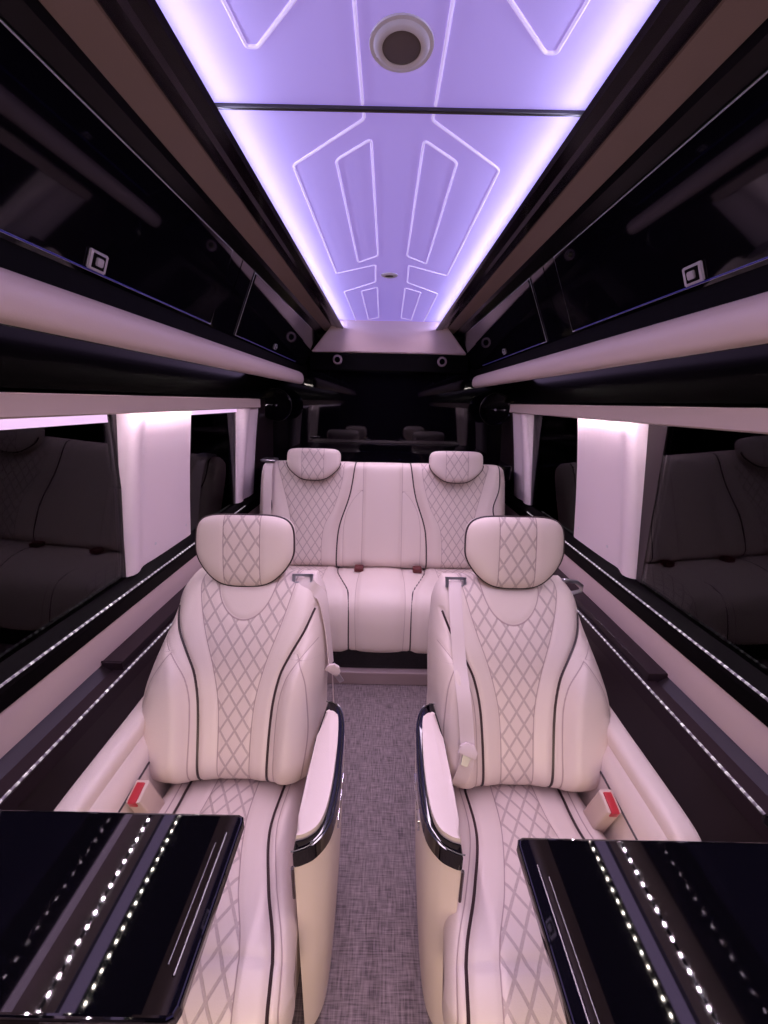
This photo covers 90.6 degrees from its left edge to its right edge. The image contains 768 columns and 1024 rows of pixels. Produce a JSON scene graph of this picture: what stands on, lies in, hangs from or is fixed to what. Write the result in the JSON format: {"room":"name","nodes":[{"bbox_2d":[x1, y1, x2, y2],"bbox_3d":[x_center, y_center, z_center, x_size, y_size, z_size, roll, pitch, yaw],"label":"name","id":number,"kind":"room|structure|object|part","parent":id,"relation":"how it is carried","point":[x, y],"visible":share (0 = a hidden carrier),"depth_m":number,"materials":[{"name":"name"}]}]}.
{"room":"vehicle interior","nodes":[
{"label":"vehicle interior","id":0,"kind":"room"},
{"bbox_2d":[0,395,272,810],"bbox_3d":[-0.791,0.128,0.885,0.360,1.950,4.220,1,16,0],"label":"wall","id":1,"kind":"structure","parent":0,"point":[51,790],"depth_m":1.00,"materials":[{"name":"black plastic"}]},
{"bbox_2d":[0,391,125,662],"bbox_3d":[-0.855,0.261,0.023,0.039,0.628,2.490,1,16,0],"label":"window","id":2,"kind":"structure","parent":1,"relation":"in","point":[62,534],"depth_m":0.98,"materials":[{"name":"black glass"}]},
{"bbox_2d":[0,415,107,429],"bbox_3d":[-0.832,0.059,-0.051,0.006,0.032,2.460,1,16,0],"label":"light bar","id":3,"kind":"object","parent":2,"relation":"attached to","point":[20,423],"visible":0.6,"depth_m":0.94,"materials":[{"name":"pink"}]},
{"bbox_2d":[0,617,174,809],"bbox_3d":[-0.807,0.532,1.002,0.085,0.048,4.220,1,16,0],"label":"trim","id":4,"kind":"structure","parent":1,"relation":"attached to","point":[33,779],"depth_m":0.93,"materials":[{"name":"black plastic"}]},
{"bbox_2d":[0,623,171,802],"bbox_3d":[-0.762,0.387,1.418,0.006,0.006,1.400,1,16,0],"label":"light","id":5,"kind":"object","parent":4,"relation":"on","point":[43,756],"visible":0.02,"depth_m":0.94,"materials":[{"name":"grey plastic"}]},
{"bbox_2d":[0,19,241,330],"bbox_3d":[-0.530,-0.350,-0.036,0.125,0.227,2.717,1,16,0],"label":"locker","id":6,"kind":"object","parent":1,"relation":"attached to","point":[74,194],"visible":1,"depth_m":0.66,"materials":[{"name":"black gloss lacquer"}]},
{"bbox_2d":[0,229,207,322],"bbox_3d":[-0.558,-0.252,0.011,0.003,0.003,2.455,1,16,0],"label":"light","id":7,"kind":"object","parent":6,"relation":"attached to","point":[24,238],"depth_m":0.72,"materials":[{"name":"blue"}]},
{"bbox_2d":[0,810,243,1023],"bbox_3d":[-0.507,0.655,0.584,0.525,0.207,0.234,1,16,0],"label":"folding table","id":8,"kind":"object","parent":1,"relation":"attached to","point":[106,917],"visible":1,"depth_m":0.54,"materials":[{"name":"black glass"}]},
{"bbox_2d":[0,323,254,375],"bbox_3d":[-0.781,-0.367,0.705,0.062,0.017,3.150,1,16,0],"label":"light strip","id":9,"kind":"object","parent":1,"relation":"attached to","point":[0,323],"visible":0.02,"depth_m":1.00,"materials":[{"name":"black plastic"}]},
{"bbox_2d":[0,504,259,758],"bbox_3d":[-0.864,0.488,0.990,0.068,0.198,4.220,1,16,0],"label":"trim","id":10,"kind":"structure","parent":1,"relation":"attached to","point":[17,720],"depth_m":1.04,"materials":[{"name":"grey leather"}]},
{"bbox_2d":[0,486,260,712],"bbox_3d":[-0.869,0.354,0.951,0.094,0.082,4.220,1,16,0],"label":"trim","id":11,"kind":"structure","parent":1,"relation":"attached to","point":[18,686],"depth_m":1.06,"materials":[{"name":"black plastic"}]},
{"bbox_2d":[0,506,244,687],"bbox_3d":[-0.826,0.442,0.586,0.006,0.006,3.430,1,16,0],"label":"light","id":12,"kind":"object","parent":11,"relation":"on","point":[176,556],"visible":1,"depth_m":1.04,"materials":[{"name":"grey plastic"}]},
{"bbox_2d":[0,392,260,418],"bbox_3d":[-0.810,-0.143,0.515,0.120,0.052,3.660,1,16,0],"label":"trim","id":13,"kind":"structure","parent":1,"relation":"attached to","point":[13,405],"depth_m":0.99,"materials":[{"name":"grey leather"}]},
{"bbox_2d":[101,584,186,670],"bbox_3d":[-0.808,0.299,1.732,0.070,0.067,1.256,1,16,0],"label":"armrest","id":14,"kind":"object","parent":1,"relation":"attached to","point":[122,655],"depth_m":1.26,"materials":[{"name":"black leather"}]},
{"bbox_2d":[0,267,303,383],"bbox_3d":[-0.556,-0.335,0.614,0.050,0.080,3.960,1,16,0],"label":"trim panel","id":15,"kind":"object","parent":1,"relation":"attached to","point":[26,302],"visible":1,"depth_m":0.73,"materials":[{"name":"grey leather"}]},
{"bbox_2d":[116,411,190,576],"bbox_3d":[-0.848,-0.101,1.411,0.153,0.540,0.443,1,16,0],"label":"pillar cover","id":16,"kind":"structure","parent":1,"relation":"attached to","point":[154,447],"depth_m":1.36,"materials":[{"name":"white leather"}]},
{"bbox_2d":[0,238,306,376],"bbox_3d":[-0.582,-0.432,0.722,0.030,0.075,4.220,1,16,0],"label":"trim","id":17,"kind":"structure","parent":1,"relation":"attached to","point":[18,259],"depth_m":0.78,"materials":[{"name":"black plastic"}]},
{"bbox_2d":[0,325,307,398],"bbox_3d":[-0.712,-0.317,0.756,0.290,0.160,4.220,1,16,0],"label":"trim","id":18,"kind":"structure","parent":1,"relation":"attached to","point":[30,361],"depth_m":1.07,"materials":[{"name":"black plastic"}]},
{"bbox_2d":[0,0,324,335],"bbox_3d":[-0.468,-0.706,0.642,0.090,0.100,4.220,1,16,0],"label":"trim","id":19,"kind":"structure","parent":1,"relation":"attached to","point":[30,20],"depth_m":0.64,"materials":[{"name":"black plastic"}]},
{"bbox_2d":[179,396,235,533],"bbox_3d":[-0.844,-0.297,1.949,0.039,0.628,0.700,1,16,0],"label":"window","id":20,"kind":"structure","parent":1,"relation":"in","point":[213,436],"depth_m":1.86,"materials":[{"name":"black glass"}]},
{"bbox_2d":[191,409,236,414],"bbox_3d":[-0.821,-0.491,1.838,0.006,0.027,0.585,1,16,0],"label":"light bar","id":21,"kind":"object","parent":20,"relation":"attached to","point":[197,412],"visible":0.43,"depth_m":1.81,"materials":[{"name":"pink"}]},
{"bbox_2d":[235,408,257,502],"bbox_3d":[-0.841,-0.349,2.267,0.156,0.540,0.300,1,16,0],"label":"pillar cover","id":22,"kind":"structure","parent":1,"relation":"attached to","point":[246,418],"depth_m":2.21,"materials":[{"name":"white leather"}]},
{"bbox_2d":[220,260,316,366],"bbox_3d":[-0.518,-0.920,1.934,0.125,0.227,1.377,1,16,0],"label":"locker","id":23,"kind":"object","parent":1,"relation":"attached to","point":[256,315],"visible":0.98,"depth_m":1.59,"materials":[{"name":"black gloss lacquer"},{"name":"chrome trim"}]},
{"bbox_2d":[241,337,293,360],"bbox_3d":[-0.547,-0.796,1.891,0.003,0.003,0.890,1,16,0],"label":"light","id":24,"kind":"object","parent":23,"relation":"attached to","point":[258,343],"depth_m":1.78,"materials":[{"name":"blue"}]},
{"bbox_3d":[-0.503,-0.890,1.848,0.093,0.203,0.960,1,16,0],"label":"door","id":25,"kind":"part","parent":23,"relation":"part of","materials":[{"name":"black plastic"}]},
{"bbox_2d":[292,683,431,1023],"bbox_3d":[-0.011,1.096,1.213,1.960,0.060,4.320,1,16,0],"label":"floor","id":26,"kind":"structure","parent":0,"point":[375,973],"depth_m":1.15,"materials":[{"name":"carpet"}]},
{"bbox_2d":[54,513,344,1023],"bbox_3d":[-0.365,0.596,0.885,0.564,1.066,0.720,1,16,0],"label":"chair","id":27,"kind":"object","parent":26,"relation":"on","point":[233,716],"visible":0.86,"depth_m":0.92,"materials":[{"name":"leather"}]},
{"bbox_3d":[-0.594,0.681,0.906,0.067,0.285,0.345,1,16,0],"label":"panel","id":28,"kind":"part","parent":27,"relation":"part of","materials":[{"name":"beige leather"}]},
{"bbox_2d":[159,774,307,1023],"bbox_3d":[-0.379,0.769,0.849,0.449,0.156,0.542,1,16,0],"label":"seat cushion","id":29,"kind":"object","parent":27,"relation":"on","point":[246,972],"depth_m":0.72,"materials":[{"name":"leather"}]},
{"bbox_3d":[-0.399,0.449,1.026,0.481,0.513,0.338,1,16,0],"label":"backrest","id":30,"kind":"part","parent":27,"relation":"part of","materials":[{"name":"leather"}]},
{"bbox_3d":[-0.126,0.563,0.835,0.070,0.037,0.350,1,16,0],"label":"armrest trim","id":31,"kind":"part","parent":27,"relation":"part of","materials":[{"name":"black"}]},
{"bbox_3d":[-0.133,0.836,0.918,0.072,0.538,0.350,1,16,0],"label":"panel","id":32,"kind":"part","parent":27,"relation":"part of","materials":[{"name":"beige leather"}]},
{"bbox_3d":[-0.146,0.521,1.094,0.004,0.205,0.014,4,16,11],"label":"belt cord","id":33,"kind":"part","parent":27,"relation":"part of","materials":[{"name":"grey fabric"}]},
{"bbox_3d":[-0.127,0.458,1.054,0.031,0.038,0.004,1,16,0],"label":"tongue plate","id":34,"kind":"part","parent":27,"relation":"part of","materials":[{"name":"silver metal"}]},
{"bbox_2d":[260,448,504,684],"bbox_3d":[-0.015,0.234,2.099,1.460,1.100,0.732,1,16,0],"label":"bench","id":35,"kind":"object","parent":26,"relation":"on","point":[379,537],"visible":0.7,"depth_m":2.17,"materials":[{"name":"leather"}]},
{"bbox_2d":[287,565,474,653],"bbox_3d":[-0.020,0.484,2.075,1.400,0.286,0.534,1,16,0],"label":"seat cushion","id":36,"kind":"object","parent":35,"relation":"on","point":[374,609],"depth_m":1.86,"materials":[{"name":"leather"}]},
{"bbox_3d":[-0.011,0.028,2.250,1.460,0.618,0.327,1,16,0],"label":"backrest","id":37,"kind":"part","parent":35,"relation":"part of","materials":[{"name":"leather"}]},
{"bbox_2d":[414,515,700,1023],"bbox_3d":[0.332,0.606,0.883,0.543,1.076,0.719,1,16,0],"label":"chair","id":38,"kind":"object","parent":26,"relation":"on","point":[519,735],"visible":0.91,"depth_m":0.91,"materials":[{"name":"leather"}]},
{"bbox_3d":[0.102,0.841,0.918,0.072,0.538,0.350,1,16,0],"label":"panel","id":39,"kind":"part","parent":38,"relation":"part of","materials":[{"name":"beige leather"}]},
{"bbox_3d":[0.106,0.568,0.835,0.070,0.037,0.350,1,16,0],"label":"armrest trim","id":40,"kind":"part","parent":38,"relation":"part of","materials":[{"name":"black"}]},
{"bbox_3d":[0.192,0.584,0.893,0.024,0.028,0.015,4,16,9],"label":"tongue plate","id":41,"kind":"part","parent":38,"relation":"part of","materials":[{"name":"silver metal"}]},
{"bbox_3d":[0.362,0.465,1.026,0.481,0.513,0.338,1,16,0],"label":"backrest","id":42,"kind":"part","parent":38,"relation":"part of","materials":[{"name":"leather"}]},
{"bbox_2d":[442,784,605,1023],"bbox_3d":[0.329,0.784,0.849,0.449,0.156,0.542,1,16,0],"label":"seat cushion","id":43,"kind":"object","parent":38,"relation":"on","point":[496,967],"depth_m":0.71,"materials":[{"name":"leather"}]},
{"bbox_3d":[0.547,0.705,0.906,0.067,0.285,0.345,1,16,0],"label":"panel","id":44,"kind":"part","parent":38,"relation":"part of","materials":[{"name":"beige leather"}]},
{"bbox_2d":[273,316,502,459],"bbox_3d":[0.021,-0.449,2.936,1.960,1.950,0.050,1,16,0],"label":"wall","id":45,"kind":"structure","parent":0,"point":[366,411],"depth_m":2.83,"materials":[{"name":"black plastic"}]},
{"bbox_2d":[265,388,291,420],"bbox_3d":[-0.747,-0.766,2.718,0.222,0.222,0.198,1,16,0],"label":"round speaker","id":46,"kind":"object","parent":45,"relation":"attached to","point":[278,407],"visible":0.79,"depth_m":2.63},
{"bbox_2d":[333,354,341,364],"bbox_3d":[-0.328,-1.072,2.673,0.068,0.068,0.008,1,16,0],"label":"spotlight","id":47,"kind":"object","parent":45,"relation":"attached to","point":[337,359],"visible":1,"depth_m":2.67,"materials":[{"name":"grey metal"}]},
{"bbox_2d":[262,450,511,480],"bbox_3d":[0.019,-0.334,2.639,1.550,0.095,0.575,1,16,0],"label":"shelf","id":48,"kind":"object","parent":45,"relation":"attached to","point":[346,456],"visible":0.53,"depth_m":2.57,"materials":[{"name":"black plastic"}]},
{"bbox_2d":[309,352,468,372],"bbox_3d":[0.034,-1.061,2.706,1.120,0.114,0.048,1,16,0],"label":"trim","id":49,"kind":"structure","parent":45,"relation":"attached to","point":[318,361],"depth_m":2.68,"materials":[{"name":"black plastic"}]},
{"bbox_2d":[437,357,446,366],"bbox_3d":[0.409,-1.057,2.673,0.068,0.068,0.008,1,16,0],"label":"spotlight","id":50,"kind":"object","parent":45,"relation":"attached to","point":[441,361],"visible":1,"depth_m":2.67,"materials":[{"name":"grey metal"}]},
{"bbox_2d":[479,393,509,425],"bbox_3d":[0.772,-0.734,2.718,0.222,0.222,0.198,1,16,0],"label":"round speaker","id":51,"kind":"object","parent":45,"relation":"attached to","point":[493,411],"visible":0.87,"depth_m":2.63},
{"bbox_2d":[436,0,721,330],"bbox_3d":[0.398,-0.717,0.633,0.118,0.100,4.220,1,16,0],"label":"trim","id":52,"kind":"structure","parent":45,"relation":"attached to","point":[671,24],"depth_m":0.64,"materials":[{"name":"black plastic"}]},
{"bbox_2d":[448,0,767,333],"bbox_3d":[0.454,-0.691,0.641,0.070,0.051,4.220,1,16,0],"label":"trim","id":53,"kind":"structure","parent":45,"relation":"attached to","point":[731,22],"depth_m":0.65,"materials":[{"name":"brown leather"}]},
{"bbox_2d":[156,0,659,321],"bbox_3d":[0.028,-0.738,0.619,0.800,0.026,4.200,1,16,0],"label":"ceiling","id":54,"kind":"structure","parent":0,"point":[522,147],"depth_m":0.73,"materials":[{"name":"blue plastic"}]},
{"bbox_2d":[39,0,330,330],"bbox_3d":[-0.400,-0.709,0.641,0.070,0.051,4.220,1,16,0],"label":"trim","id":55,"kind":"structure","parent":54,"relation":"attached to","point":[85,22],"depth_m":0.66,"materials":[{"name":"brown leather"}]},
{"bbox_2d":[97,0,342,328],"bbox_3d":[-0.344,-0.732,0.633,0.118,0.100,4.220,1,16,0],"label":"trim","id":56,"kind":"structure","parent":54,"relation":"attached to","point":[143,25],"depth_m":0.66,"materials":[{"name":"black plastic"}]},
{"bbox_2d":[221,0,296,48],"bbox_3d":[-0.137,-0.571,0.077,0.208,0.006,1.069,1,16,0],"label":"light strip","id":57,"kind":"object","parent":54,"relation":"attached to","point":[291,3],"visible":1,"depth_m":0.55,"materials":[{"name":"white plastic"}]},
{"bbox_2d":[293,113,375,319],"bbox_3d":[-0.119,-1.028,1.657,0.180,0.006,1.967,1,16,0],"label":"piping","id":58,"kind":"object","parent":54,"relation":"attached to","point":[363,114],"visible":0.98,"depth_m":0.93,"materials":[{"name":"white plastic"}]},
{"bbox_2d":[335,140,378,262],"bbox_3d":[-0.065,-0.877,1.139,0.089,0.006,0.724,1,16,0],"label":"piping","id":59,"kind":"object","parent":54,"relation":"attached to","point":[366,141],"visible":1,"depth_m":0.97,"materials":[{"name":"white plastic"}]},
{"bbox_2d":[352,0,363,105],"bbox_3d":[-0.043,-0.584,0.131,0.006,0.006,1.176,1,16,0],"label":"piping","id":60,"kind":"object","parent":54,"relation":"attached to","point":[354,2],"visible":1,"depth_m":0.58,"materials":[{"name":"white plastic"}]},
{"bbox_2d":[361,287,378,319],"bbox_3d":[-0.070,-1.173,2.163,0.087,0.006,0.736,1,16,0],"label":"piping","id":61,"kind":"object","parent":54,"relation":"attached to","point":[375,287],"visible":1,"depth_m":2.06,"materials":[{"name":"white plastic"}]},
{"bbox_2d":[312,320,465,355],"bbox_3d":[0.037,-1.203,2.627,1.082,0.200,0.113,1,16,0],"label":"panel","id":62,"kind":"object","parent":54,"relation":"attached to","point":[356,336],"visible":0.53,"depth_m":2.61,"materials":[{"name":"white leather"}]},
{"bbox_2d":[381,272,397,278],"bbox_3d":[0.023,-1.014,1.632,0.074,0.007,0.074,1,16,0],"label":"ceiling vent","id":63,"kind":"object","parent":54,"relation":"in","point":[388,275],"visible":1,"depth_m":1.62,"materials":[{"name":"grey plastic"}]},
{"bbox_2d":[215,103,584,116],"bbox_3d":[0.028,-0.749,0.705,0.690,0.013,0.007,1,16,0],"label":"trim","id":64,"kind":"structure","parent":54,"relation":"attached to","point":[221,106],"depth_m":0.70,"materials":[{"name":"grey metal"}]},
{"bbox_2d":[369,12,434,72],"bbox_3d":[0.027,-0.710,0.581,0.100,0.007,0.100,1,16,0],"label":"ceiling speaker","id":65,"kind":"object","parent":54,"relation":"attached to","point":[401,42],"visible":1,"depth_m":0.57,"materials":[{"name":"white plastic"}]},
{"bbox_2d":[382,31,420,64],"bbox_3d":[0.027,-0.710,0.581,0.061,0.007,0.061,1,16,0],"label":"grille","id":66,"kind":"object","parent":65,"relation":"attached to","point":[398,47],"depth_m":0.58,"materials":[{"name":"grey metal"}]},
{"bbox_2d":[401,288,420,320],"bbox_3d":[0.143,-1.169,2.163,0.087,0.006,0.736,1,16,0],"label":"piping","id":67,"kind":"object","parent":54,"relation":"attached to","point":[404,288],"visible":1,"depth_m":2.05,"materials":[{"name":"white plastic"}]},
{"bbox_2d":[406,141,457,263],"bbox_3d":[0.126,-0.873,1.139,0.089,0.006,0.724,1,16,0],"label":"piping","id":68,"kind":"object","parent":54,"relation":"attached to","point":[424,142],"visible":1,"depth_m":0.97,"materials":[{"name":"white plastic"}]},
{"bbox_2d":[434,0,454,106],"bbox_3d":[0.091,-0.582,0.131,0.006,0.006,1.176,1,16,0],"label":"piping","id":69,"kind":"object","parent":54,"relation":"attached to","point":[452,3],"visible":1,"depth_m":0.58,"materials":[{"name":"white plastic"}]},
{"bbox_2d":[407,114,499,321],"bbox_3d":[0.186,-1.021,1.657,0.180,0.006,1.967,1,16,0],"label":"piping","id":70,"kind":"object","parent":54,"relation":"attached to","point":[434,121],"visible":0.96,"depth_m":0.92,"materials":[{"name":"white plastic"}]},
{"bbox_2d":[507,0,589,54],"bbox_3d":[0.185,-0.564,0.077,0.208,0.006,1.069,1,16,0],"label":"piping","id":71,"kind":"object","parent":54,"relation":"attached to","point":[512,3],"visible":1,"depth_m":0.55,"materials":[{"name":"white plastic"}]},
{"bbox_2d":[500,405,767,842],"bbox_3d":[0.809,0.162,0.885,0.360,1.950,4.220,1,16,0],"label":"wall","id":72,"kind":"structure","parent":0,"point":[714,817],"depth_m":1.04,"materials":[{"name":"black plastic"}]},
{"bbox_2d":[462,266,561,369],"bbox_3d":[0.580,-0.897,1.934,0.125,0.227,1.377,1,16,0],"label":"locker","id":73,"kind":"object","parent":72,"relation":"attached to","point":[526,320],"visible":0.94,"depth_m":1.59,"materials":[{"name":"glossy black lacquer"},{"name":"chrome trim"}]},
{"bbox_3d":[0.563,-0.868,1.848,0.093,0.203,0.960,1,16,0],"label":"door","id":74,"kind":"part","parent":73,"relation":"part of","materials":[{"name":"black plastic"}]},
{"bbox_2d":[485,343,539,364],"bbox_3d":[0.604,-0.772,1.891,0.003,0.003,0.890,1,16,0],"label":"light","id":75,"kind":"object","parent":73,"relation":"attached to","point":[528,346],"depth_m":1.78,"materials":[{"name":"blue"}]},
{"bbox_2d":[513,413,533,504],"bbox_3d":[0.879,-0.341,2.363,0.156,0.540,0.300,1,16,0],"label":"pillar cover","id":76,"kind":"structure","parent":72,"relation":"attached to","point":[523,424],"depth_m":2.30,"materials":[{"name":"white plastic"}]},
{"bbox_2d":[530,404,577,535],"bbox_3d":[0.879,-0.261,1.949,0.039,0.628,0.700,1,16,0],"label":"window","id":77,"kind":"structure","parent":72,"relation":"in","point":[555,439],"depth_m":1.94,"materials":[{"name":"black glass"}]},
{"bbox_2d":[554,568,667,681],"bbox_3d":[0.818,0.334,1.732,0.062,0.059,1.248,1,16,0],"label":"trim","id":78,"kind":"structure","parent":72,"relation":"attached to","point":[644,664],"depth_m":1.30,"materials":[{"name":"black plastic"}]},
{"bbox_2d":[454,18,767,337],"bbox_3d":[0.521,-0.685,0.642,0.090,0.100,4.220,1,16,0],"label":"trim","id":79,"kind":"structure","parent":72,"relation":"attached to","point":[748,62],"depth_m":0.68,"materials":[{"name":"black plastic"}]},
{"bbox_2d":[574,418,648,578],"bbox_3d":[0.875,-0.085,1.480,0.153,0.540,0.450,1,16,0],"label":"pillar cover","id":80,"kind":"structure","parent":72,"relation":"attached to","point":[611,455],"depth_m":1.42,"materials":[{"name":"white leather"}]},
{"bbox_2d":[469,344,767,406],"bbox_3d":[0.748,-0.286,0.756,0.290,0.160,4.220,1,16,0],"label":"trim","id":81,"kind":"structure","parent":72,"relation":"attached to","point":[735,377],"depth_m":1.11,"materials":[{"name":"black plastic"}]},
{"bbox_2d":[469,264,767,379],"bbox_3d":[0.624,-0.407,0.722,0.030,0.075,4.220,1,16,0],"label":"trim","id":82,"kind":"structure","parent":72,"relation":"attached to","point":[753,282],"depth_m":0.83,"materials":[{"name":"black plastic"}]},
{"bbox_2d":[472,292,767,387],"bbox_3d":[0.594,-0.317,0.633,0.050,0.080,4.000,1,16,0],"label":"trim panel","id":83,"kind":"object","parent":72,"relation":"attached to","point":[743,322],"visible":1,"depth_m":0.78,"materials":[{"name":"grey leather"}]},
{"bbox_2d":[505,487,767,726],"bbox_3d":[0.877,0.391,0.951,0.094,0.082,4.220,1,16,0],"label":"trim","id":84,"kind":"structure","parent":72,"relation":"attached to","point":[748,698],"depth_m":1.09,"materials":[{"name":"black plastic"}]},
{"bbox_2d":[527,512,767,700],"bbox_3d":[0.831,0.476,0.586,0.006,0.006,3.430,1,16,0],"label":"light","id":85,"kind":"object","parent":84,"relation":"on","point":[594,564],"visible":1,"depth_m":1.06,"materials":[{"name":"grey plastic"}]},
{"bbox_2d":[505,504,767,774],"bbox_3d":[0.867,0.524,0.990,0.068,0.198,4.220,1,16,0],"label":"trim","id":86,"kind":"structure","parent":72,"relation":"attached to","point":[749,733],"depth_m":1.05,"materials":[{"name":"grey leather"}]},
{"bbox_2d":[509,404,767,433],"bbox_3d":[0.840,-0.125,0.573,0.120,0.052,3.780,1,16,0],"label":"trim","id":87,"kind":"structure","parent":72,"relation":"attached to","point":[748,420],"depth_m":1.04,"materials":[{"name":"grey leather"}]},
{"bbox_2d":[516,838,767,1023],"bbox_3d":[0.490,0.688,0.532,0.542,0.202,0.286,1,16,0],"label":"folding table","id":88,"kind":"object","parent":72,"relation":"attached to","point":[632,931],"visible":1,"depth_m":0.53,"materials":[{"name":"black glass"}]},
{"bbox_2d":[526,343,767,380],"bbox_3d":[0.820,-0.334,0.705,0.062,0.017,3.150,1,16,0],"label":"light strip","id":89,"kind":"object","parent":72,"relation":"attached to","point":[767,343],"visible":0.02,"depth_m":1.07,"materials":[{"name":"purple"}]},
{"bbox_2d":[543,71,767,337],"bbox_3d":[0.568,-0.327,-0.036,0.125,0.227,2.717,1,16,0],"label":"locker","id":90,"kind":"object","parent":72,"relation":"attached to","point":[699,219],"visible":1,"depth_m":0.71,"materials":[{"name":"glossy black lacquer"},{"name":"chrome trim"}]},
{"bbox_2d":[575,256,767,330],"bbox_3d":[0.592,-0.228,0.011,0.003,0.003,2.455,1,16,0],"label":"light","id":91,"kind":"object","parent":90,"relation":"attached to","point":[742,264],"depth_m":0.76,"materials":[{"name":"blue"}]},
{"bbox_2d":[576,605,767,842],"bbox_3d":[0.808,0.566,1.002,0.085,0.048,4.220,1,16,0],"label":"trim","id":92,"kind":"structure","parent":72,"relation":"attached to","point":[725,784],"depth_m":0.95,"materials":[{"name":"black plastic"}]},
{"bbox_2d":[577,609,765,814],"bbox_3d":[0.769,0.419,1.418,0.006,0.006,1.400,1,16,0],"label":"light","id":93,"kind":"object","parent":92,"relation":"on","point":[734,781],"visible":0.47,"depth_m":0.96,"materials":[{"name":"grey plastic"}]},
{"bbox_2d":[640,406,767,675],"bbox_3d":[0.868,0.297,0.023,0.039,0.628,2.490,1,16,0],"label":"window","id":94,"kind":"structure","parent":72,"relation":"in","point":[706,555],"depth_m":1.00,"materials":[{"name":"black glass"}]},
{"bbox_2d":[762,813,767,828],"bbox_3d":[0.759,0.611,0.724,0.030,0.025,0.060,1,16,0],"label":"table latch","id":95,"kind":"object","parent":72,"relation":"attached to","point":[765,816],"visible":1,"depth_m":0.74,"materials":[{"name":"black"}]}
]}

